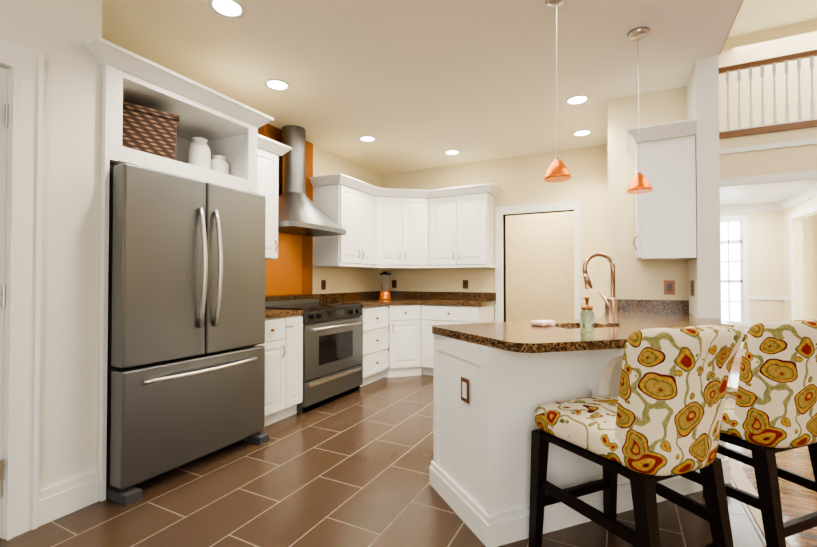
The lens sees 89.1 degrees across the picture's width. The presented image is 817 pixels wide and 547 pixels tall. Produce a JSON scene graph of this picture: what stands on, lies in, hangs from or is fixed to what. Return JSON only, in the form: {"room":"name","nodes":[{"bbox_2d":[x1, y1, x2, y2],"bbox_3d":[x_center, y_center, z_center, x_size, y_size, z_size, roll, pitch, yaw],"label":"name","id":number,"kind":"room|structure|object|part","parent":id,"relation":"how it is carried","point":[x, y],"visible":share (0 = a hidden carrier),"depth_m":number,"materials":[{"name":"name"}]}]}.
{"room":"kitchen","nodes":[
{"label":"kitchen","id":0,"kind":"room"},
{"bbox_2d":[0,0,101,490],"bbox_3d":[-2.973,-0.328,0.501,0.750,3.020,4.283,0,-1,27],"label":"wall","id":1,"kind":"structure","parent":0,"point":[58,34],"depth_m":2.10,"materials":[{"name":"white paint"}]},
{"bbox_2d":[0,67,8,536],"bbox_3d":[-2.021,0.121,1.545,0.095,2.137,0.790,0,-1,27],"label":"door","id":2,"kind":"structure","parent":1,"relation":"in","point":[3,102],"depth_m":1.89,"materials":[{"name":"white wood"}]},
{"bbox_3d":[-1.838,0.117,1.858,0.055,1.790,0.067,0,-1,27],"label":"left door hinges","id":3,"kind":"part","parent":2,"relation":"part of","materials":[{"name":"white wood"}]},
{"bbox_2d":[0,38,43,539],"bbox_3d":[-2.046,0.068,1.558,0.130,2.260,1.020,0,-1,27],"label":"door frame","id":4,"kind":"structure","parent":1,"relation":"attached to","point":[22,327],"depth_m":1.93,"materials":[{"name":"white wood"}]},
{"bbox_2d":[38,470,98,526],"bbox_3d":[-2.630,1.100,0.304,0.022,0.160,4.283,0,-1,27],"label":"baseboard","id":5,"kind":"structure","parent":1,"relation":"attached to","point":[59,500],"depth_m":2.08,"materials":[{"name":"white wood"}]},
{"bbox_2d":[313,144,381,293],"bbox_3d":[-1.329,-0.120,4.381,0.130,2.720,4.127,0,-1,27],"label":"wall","id":6,"kind":"structure","parent":0,"point":[338,279],"depth_m":5.23,"materials":[{"name":"beige paint"}]},
{"bbox_2d":[257,138,280,259],"bbox_3d":[-1.428,-0.631,3.637,0.372,1.010,0.425,0,-1,27],"label":"upper cabinet","id":7,"kind":"object","parent":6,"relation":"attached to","point":[268,152],"depth_m":3.64,"materials":[{"name":"white wood"}]},
{"bbox_2d":[258,124,312,295],"bbox_3d":[-1.408,-0.125,4.074,0.010,2.720,1.405,0,-1,27],"label":"wall","id":8,"kind":"structure","parent":6,"relation":"attached to","point":[289,271],"depth_m":4.38,"materials":[{"name":"orange paint"}]},
{"bbox_2d":[278,125,345,236],"bbox_3d":[-1.047,-0.950,4.185,0.535,1.063,0.850,0,-1,27],"label":"range hood","id":9,"kind":"object","parent":8,"relation":"in","point":[300,212],"visible":0.9,"depth_m":4.14,"materials":[{"name":"silver metal"}]},
{"bbox_2d":[321,280,325,289],"bbox_3d":[-0.997,0.134,4.874,0.008,0.115,0.075,0,-1,27],"label":"outlet","id":10,"kind":"object","parent":6,"relation":"attached to","point":[323,282],"depth_m":4.87,"materials":[{"name":"brown"}]},
{"bbox_2d":[313,174,376,265],"bbox_3d":[-0.710,-0.581,4.986,0.416,0.950,0.793,0,-1,27],"label":"upper cabinet","id":11,"kind":"object","parent":6,"relation":"attached to","point":[350,203],"depth_m":4.71,"materials":[{"name":"white wood"}]},
{"bbox_2d":[314,291,380,302],"bbox_3d":[-1.043,0.285,4.749,0.020,0.100,2.950,0,-1,27],"label":"backsplash","id":12,"kind":"structure","parent":6,"relation":"attached to","point":[334,298],"depth_m":5.27,"materials":[{"name":"brown stone"}]},
{"bbox_2d":[377,187,432,265],"bbox_3d":[-0.073,-0.576,5.320,0.673,0.950,0.574,0,-1,27],"label":"upper cabinet","id":13,"kind":"object","parent":6,"relation":"attached to","point":[404,216],"depth_m":5.29,"materials":[{"name":"white wood"}]},
{"bbox_2d":[0,375,766,546],"bbox_3d":[-0.348,1.233,2.232,3.820,0.050,9.800,0,-1,27],"label":"floor","id":14,"kind":"structure","parent":0,"point":[350,470],"depth_m":2.19,"materials":[{"name":"brown tile"}]},
{"bbox_2d":[85,36,273,501],"bbox_3d":[-1.640,0.006,2.809,0.734,2.420,1.209,0,-1,27],"label":"shelf","id":15,"kind":"object","parent":14,"relation":"on","point":[226,127],"visible":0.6,"depth_m":2.49,"materials":[{"name":"white wood"}]},
{"bbox_2d":[122,101,179,159],"bbox_3d":[-1.752,-0.852,2.713,0.312,0.302,0.532,1,-1,-45],"label":"basket","id":16,"kind":"object","parent":15,"relation":"on","point":[149,130],"visible":0.62,"depth_m":2.53,"materials":[{"name":"brown wicker"}]},
{"bbox_2d":[188,137,210,169],"bbox_3d":[-1.516,-0.837,3.008,0.150,0.280,0.150,0,-1,27],"label":"jar","id":17,"kind":"object","parent":15,"relation":"on","point":[199,152],"visible":0.83,"depth_m":2.95,"materials":[{"name":"white ceramic"}]},
{"bbox_2d":[211,155,228,174],"bbox_3d":[-1.443,-0.789,3.150,0.144,0.190,0.144,0,-1,27],"label":"jar","id":18,"kind":"object","parent":15,"relation":"on","point":[219,163],"visible":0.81,"depth_m":3.10,"materials":[{"name":"white ceramic"}]},
{"bbox_2d":[106,161,268,505],"bbox_3d":[-1.574,0.308,2.770,0.820,1.815,0.985,0,-1,27],"label":"fridge","id":19,"kind":"object","parent":14,"relation":"on","point":[186,333],"visible":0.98,"depth_m":2.46,"materials":[{"name":"grey metal"}]},
{"bbox_2d":[258,315,293,425],"bbox_3d":[-1.352,0.793,3.452,0.625,0.866,0.369,0,-1,27],"label":"base cabinet","id":20,"kind":"object","parent":14,"relation":"on","point":[279,329],"depth_m":3.37,"materials":[{"name":"white wood"}]},
{"bbox_2d":[265,308,303,318],"bbox_3d":[-1.318,0.337,3.531,0.642,0.040,0.533,0,-1,27],"label":"countertop","id":21,"kind":"structure","parent":20,"relation":"on","point":[268,311],"depth_m":3.45,"materials":[{"name":"brown stone"}]},
{"bbox_2d":[294,315,302,413],"bbox_3d":[-1.255,0.796,3.640,0.625,0.866,0.270,0,-1,27],"label":"base cabinet","id":22,"kind":"object","parent":14,"relation":"on","point":[298,319],"depth_m":3.57,"materials":[{"name":"white wood"}]},
{"bbox_2d":[265,299,363,413],"bbox_3d":[-0.951,0.757,4.155,0.677,0.958,0.916,0,-1,27],"label":"range","id":23,"kind":"object","parent":14,"relation":"on","point":[332,348],"visible":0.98,"depth_m":3.96,"materials":[{"name":"grey metal"}]},
{"bbox_2d":[360,307,393,386],"bbox_3d":[-0.611,0.814,4.849,0.667,0.866,0.623,0,-1,27],"label":"base cabinet","id":24,"kind":"object","parent":14,"relation":"on","point":[377,363],"depth_m":4.73,"materials":[{"name":"white wood"}]},
{"bbox_2d":[338,299,495,310],"bbox_3d":[0.031,0.359,5.016,1.686,0.040,1.493,0,-1,27],"label":"countertop","id":25,"kind":"structure","parent":24,"relation":"on","point":[390,304],"depth_m":5.02,"materials":[{"name":"brown stone"}]},
{"bbox_2d":[379,272,390,299],"bbox_3d":[-0.313,0.161,5.579,0.156,0.370,0.154,0,-1,27],"label":"blender","id":26,"kind":"object","parent":25,"relation":"on","point":[385,277],"visible":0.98,"depth_m":5.52,"materials":[{"name":"clear glass"}]},
{"bbox_2d":[394,311,425,376],"bbox_3d":[-0.151,0.822,5.428,0.981,0.866,0.913,0,-1,27],"label":"base cabinet","id":27,"kind":"object","parent":14,"relation":"on","point":[397,335],"depth_m":5.04,"materials":[{"name":"white wood"}]},
{"bbox_2d":[426,303,493,375],"bbox_3d":[0.596,0.819,5.179,0.785,0.866,0.672,0,-1,27],"label":"base cabinet","id":28,"kind":"object","parent":14,"relation":"on","point":[476,314],"depth_m":4.98,"materials":[{"name":"white wood"}]},
{"bbox_2d":[429,299,747,546],"bbox_3d":[1.120,0.709,2.620,1.575,1.010,2.179,0,-1,27],"label":"base cabinet","id":29,"kind":"object","parent":14,"relation":"on","point":[496,385],"visible":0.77,"depth_m":1.99,"materials":[{"name":"wood"}]},
{"bbox_2d":[530,320,554,325],"bbox_3d":[0.777,0.286,2.397,0.120,0.027,0.090,1,-1,-33],"label":"towel","id":30,"kind":"object","parent":29,"relation":"on","point":[542,322],"visible":1,"depth_m":2.37,"materials":[{"name":"pink fabric"}]},
{"bbox_2d":[580,297,593,330],"bbox_3d":[0.940,0.210,2.184,0.068,0.172,0.068,0,-1,27],"label":"soap dispenser","id":31,"kind":"object","parent":29,"relation":"on","point":[586,318],"visible":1,"depth_m":2.16,"materials":[{"name":"green glass"}]},
{"bbox_2d":[582,252,618,324],"bbox_3d":[1.152,0.088,2.485,0.194,0.426,0.145,0,-1,27],"label":"faucet","id":32,"kind":"object","parent":29,"relation":"on","point":[613,312],"visible":1,"depth_m":2.46,"materials":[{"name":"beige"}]},
{"bbox_2d":[529,324,744,546],"bbox_3d":[0.890,0.689,1.633,0.495,1.021,0.664,0,-1,-24],"label":"stool","id":33,"kind":"object","parent":14,"relation":"on","point":[653,423],"visible":1,"depth_m":1.41,"materials":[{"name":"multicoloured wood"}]},
{"bbox_3d":[0.851,0.618,1.723,0.500,0.134,0.470,0,-1,-24],"label":"seat","id":34,"kind":"part","parent":33,"relation":"part of","materials":[{"name":"fabric"}]},
{"bbox_2d":[679,319,816,546],"bbox_3d":[1.511,0.692,1.863,0.495,1.021,0.664,0,-1,-21],"label":"stool","id":35,"kind":"object","parent":14,"relation":"on","point":[770,408],"visible":0.83,"depth_m":1.61,"materials":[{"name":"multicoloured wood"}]},
{"bbox_3d":[1.476,0.621,1.954,0.500,0.134,0.470,0,-1,-21],"label":"seat","id":36,"kind":"part","parent":35,"relation":"part of","materials":[{"name":"fabric"}]},
{"bbox_2d":[725,444,790,546],"bbox_3d":[1.935,1.233,2.409,0.080,0.056,12.200,0,-1,27],"label":"trim","id":37,"kind":"structure","parent":14,"relation":"on","point":[740,479],"depth_m":2.36,"materials":[{"name":"beige wood"}]},
{"bbox_2d":[102,0,816,174],"bbox_3d":[2.838,-2.906,2.006,9.750,2.780,12.200,0,-1,27],"label":"ceiling","id":38,"kind":"structure","parent":0,"point":[409,85],"depth_m":2.97,"materials":[{"name":"beige paint"}]},
{"bbox_2d":[208,0,245,17],"bbox_3d":[-1.027,-1.507,2.351,0.198,0.006,0.198,0,-1,18],"label":"recessed light","id":39,"kind":"object","parent":38,"relation":"in","point":[231,8],"depth_m":2.36,"materials":[{"name":"white"}]},
{"bbox_2d":[264,79,289,90],"bbox_3d":[-1.040,-1.494,3.290,0.198,0.006,0.198,0,-1,18],"label":"recessed light","id":40,"kind":"object","parent":38,"relation":"in","point":[274,84],"depth_m":3.28,"materials":[{"name":"white"}]},
{"bbox_2d":[358,136,375,141],"bbox_3d":[-0.449,-1.475,4.549,0.198,0.006,0.198,0,-1,18],"label":"recessed light","id":41,"kind":"object","parent":38,"relation":"in","point":[363,138],"depth_m":4.53,"materials":[{"name":"white"}]},
{"bbox_2d":[444,150,459,154],"bbox_3d":[0.531,-1.468,5.035,0.198,0.006,0.198,0,-1,18],"label":"recessed light","id":42,"kind":"object","parent":38,"relation":"in","point":[449,152],"depth_m":5.03,"materials":[{"name":"white"}]},
{"bbox_2d":[544,0,571,182],"bbox_3d":[0.815,-1.012,2.275,0.144,0.997,0.144,0,-1,27],"label":"pendant light","id":43,"kind":"object","parent":38,"relation":"hanging from","point":[558,170],"visible":1,"depth_m":2.26,"materials":[{"name":"orange metal"}]},
{"bbox_2d":[565,95,589,104],"bbox_3d":[1.450,-1.490,3.563,0.198,0.006,0.198,0,-1,18],"label":"recessed light","id":44,"kind":"object","parent":38,"relation":"in","point":[577,99],"depth_m":3.55,"materials":[{"name":"white"}]},
{"bbox_2d":[572,130,592,136],"bbox_3d":[1.830,-1.478,4.369,0.198,0.006,0.198,0,-1,18],"label":"recessed light","id":45,"kind":"object","parent":38,"relation":"in","point":[579,133],"depth_m":4.37,"materials":[{"name":"white"}]},
{"bbox_2d":[626,27,652,193],"bbox_3d":[1.435,-1.007,2.586,0.144,0.997,0.144,0,-1,27],"label":"pendant light","id":46,"kind":"object","parent":38,"relation":"hanging from","point":[639,183],"visible":1,"depth_m":2.56,"materials":[{"name":"orange metal"}]},
{"bbox_2d":[382,144,608,320],"bbox_3d":[1.183,-0.106,5.344,3.720,2.720,0.120,0,-1,27],"label":"wall","id":47,"kind":"structure","parent":0,"point":[518,180],"depth_m":5.13,"materials":[{"name":"beige paint"}]},
{"bbox_2d":[373,266,408,268],"bbox_3d":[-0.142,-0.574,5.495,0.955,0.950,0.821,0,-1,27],"label":"under-cabinet light","id":48,"kind":"object","parent":47,"relation":"attached to","point":[374,267],"depth_m":5.28,"materials":[{"name":"white"}]},
{"bbox_2d":[392,280,396,287],"bbox_3d":[-0.208,0.151,5.982,0.075,0.115,0.008,0,-1,27],"label":"outlet","id":49,"kind":"object","parent":47,"relation":"attached to","point":[394,282],"depth_m":5.98,"materials":[{"name":"brown"}]},
{"bbox_2d":[389,291,495,298],"bbox_3d":[0.376,0.299,5.668,1.666,0.100,0.020,0,-1,27],"label":"backsplash","id":50,"kind":"structure","parent":47,"relation":"attached to","point":[394,294],"depth_m":5.63,"materials":[{"name":"brown stone"}]},
{"bbox_2d":[433,183,496,265],"bbox_3d":[0.651,-0.576,5.331,0.825,0.950,0.388,0,-1,27],"label":"upper cabinet","id":51,"kind":"object","parent":47,"relation":"attached to","point":[441,228],"depth_m":5.16,"materials":[{"name":"white wood"}]},
{"bbox_2d":[463,280,467,288],"bbox_3d":[0.753,0.143,5.489,0.075,0.115,0.008,0,-1,27],"label":"outlet","id":52,"kind":"object","parent":47,"relation":"attached to","point":[465,282],"depth_m":5.48,"materials":[{"name":"brown"}]},
{"bbox_2d":[495,200,579,321],"bbox_3d":[1.583,0.201,5.122,1.000,2.100,0.142,0,-1,27],"label":"trim","id":53,"kind":"structure","parent":47,"relation":"attached to","point":[554,207],"depth_m":5.18,"materials":[{"name":"white wood"}]},
{"bbox_2d":[506,211,573,321],"bbox_3d":[2.163,-0.092,6.290,2.500,2.720,0.120,0,-1,27],"label":"wall","id":54,"kind":"structure","parent":0,"point":[539,266],"depth_m":6.29,"materials":[{"name":"beige paint"}]},
{"bbox_2d":[607,86,688,299],"bbox_3d":[2.262,-0.126,3.997,0.570,2.720,1.290,0,-1,27],"label":"wall","id":55,"kind":"structure","parent":0,"point":[638,279],"depth_m":3.48,"materials":[{"name":"beige paint"}]},
{"bbox_2d":[664,280,674,294],"bbox_3d":[2.104,0.112,3.346,0.075,0.115,0.008,0,-1,27],"label":"outlet","id":56,"kind":"object","parent":55,"relation":"attached to","point":[669,287],"depth_m":3.34,"materials":[{"name":"brown"}]},
{"bbox_2d":[687,55,720,319],"bbox_3d":[3.318,-1.447,5.307,0.130,5.400,5.450,0,-1,27],"label":"wall pillar","id":57,"kind":"structure","parent":0,"point":[704,269],"depth_m":2.88,"materials":[{"name":"white paint"}]},
{"bbox_2d":[626,118,696,260],"bbox_3d":[1.905,-0.583,3.162,0.425,0.950,0.525,0,-1,27],"label":"upper cabinet","id":58,"kind":"object","parent":57,"relation":"attached to","point":[665,214],"visible":1,"depth_m":2.99,"materials":[{"name":"white wood"}]},
{"bbox_2d":[691,280,693,295],"bbox_3d":[2.117,0.108,3.096,0.008,0.115,0.120,0,-1,27],"label":"outlet","id":59,"kind":"object","parent":57,"relation":"attached to","point":[692,281],"depth_m":3.07,"materials":[{"name":"brown"}]},
{"bbox_2d":[718,19,816,325],"bbox_3d":[7.272,-1.431,6.408,5.900,5.400,0.120,0,-1,27],"label":"wall","id":60,"kind":"structure","parent":0,"point":[765,253],"depth_m":6.96,"materials":[{"name":"beige paint"}]},
{"bbox_2d":[720,202,774,347],"bbox_3d":[5.342,0.052,7.281,1.650,2.460,0.150,0,-1,27],"label":"trim","id":61,"kind":"structure","parent":60,"relation":"attached to","point":[743,220],"depth_m":7.09,"materials":[{"name":"white wood"}]},
{"bbox_2d":[719,127,816,178],"bbox_3d":[6.811,-1.554,5.511,5.900,0.700,1.900,0,-1,27],"label":"fascia","id":62,"kind":"object","parent":60,"relation":"attached to","point":[803,158],"depth_m":5.49,"materials":[{"name":"beige paint"}]},
{"bbox_2d":[718,49,816,131],"bbox_3d":[6.404,-2.415,4.732,5.900,0.920,0.070,0,-1,27],"label":"balcony railing","id":63,"kind":"object","parent":62,"relation":"on","point":[785,59],"visible":0.65,"depth_m":5.52,"materials":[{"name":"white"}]},
{"bbox_2d":[719,120,816,185],"bbox_3d":[6.368,-1.587,4.649,5.900,0.740,0.040,0,-1,27],"label":"trim","id":64,"kind":"structure","parent":62,"relation":"attached to","point":[804,175],"depth_m":5.47,"materials":[{"name":"white wood"}]},
{"bbox_2d":[720,179,816,205],"bbox_3d":[4.978,-1.186,6.447,1.780,0.008,1.900,0,-1,27],"label":"ceiling","id":65,"kind":"structure","parent":0,"point":[768,192],"depth_m":6.01,"materials":[{"name":"white paint"}]},
{"bbox_2d":[725,348,816,546],"bbox_3d":[4.572,1.216,1.055,5.850,0.050,12.200,0,-1,27],"label":"floor","id":66,"kind":"structure","parent":0,"point":[797,501],"depth_m":2.37,"materials":[{"name":"brown wood"}]},
{"bbox_2d":[782,196,816,320],"bbox_3d":[5.823,0.034,5.995,0.120,2.460,1.900,0,-1,27],"label":"wall","id":67,"kind":"structure","parent":0,"point":[798,284],"depth_m":6.45,"materials":[{"name":"beige"}]},
{"bbox_2d":[774,182,816,320],"bbox_3d":[5.712,0.034,6.052,0.130,2.460,1.900,0,-1,27],"label":"trim","id":68,"kind":"structure","parent":67,"relation":"attached to","point":[804,194],"depth_m":6.47,"materials":[{"name":"white wood"}]},
{"label":"outside","id":69,"kind":"structure","parent":0,"visible":0},
{"bbox_2d":[720,221,740,320],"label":"window","id":70,"kind":"structure","parent":69,"point":[734,253],"depth_m":7.67,"materials":[{"name":"white"}]}
]}

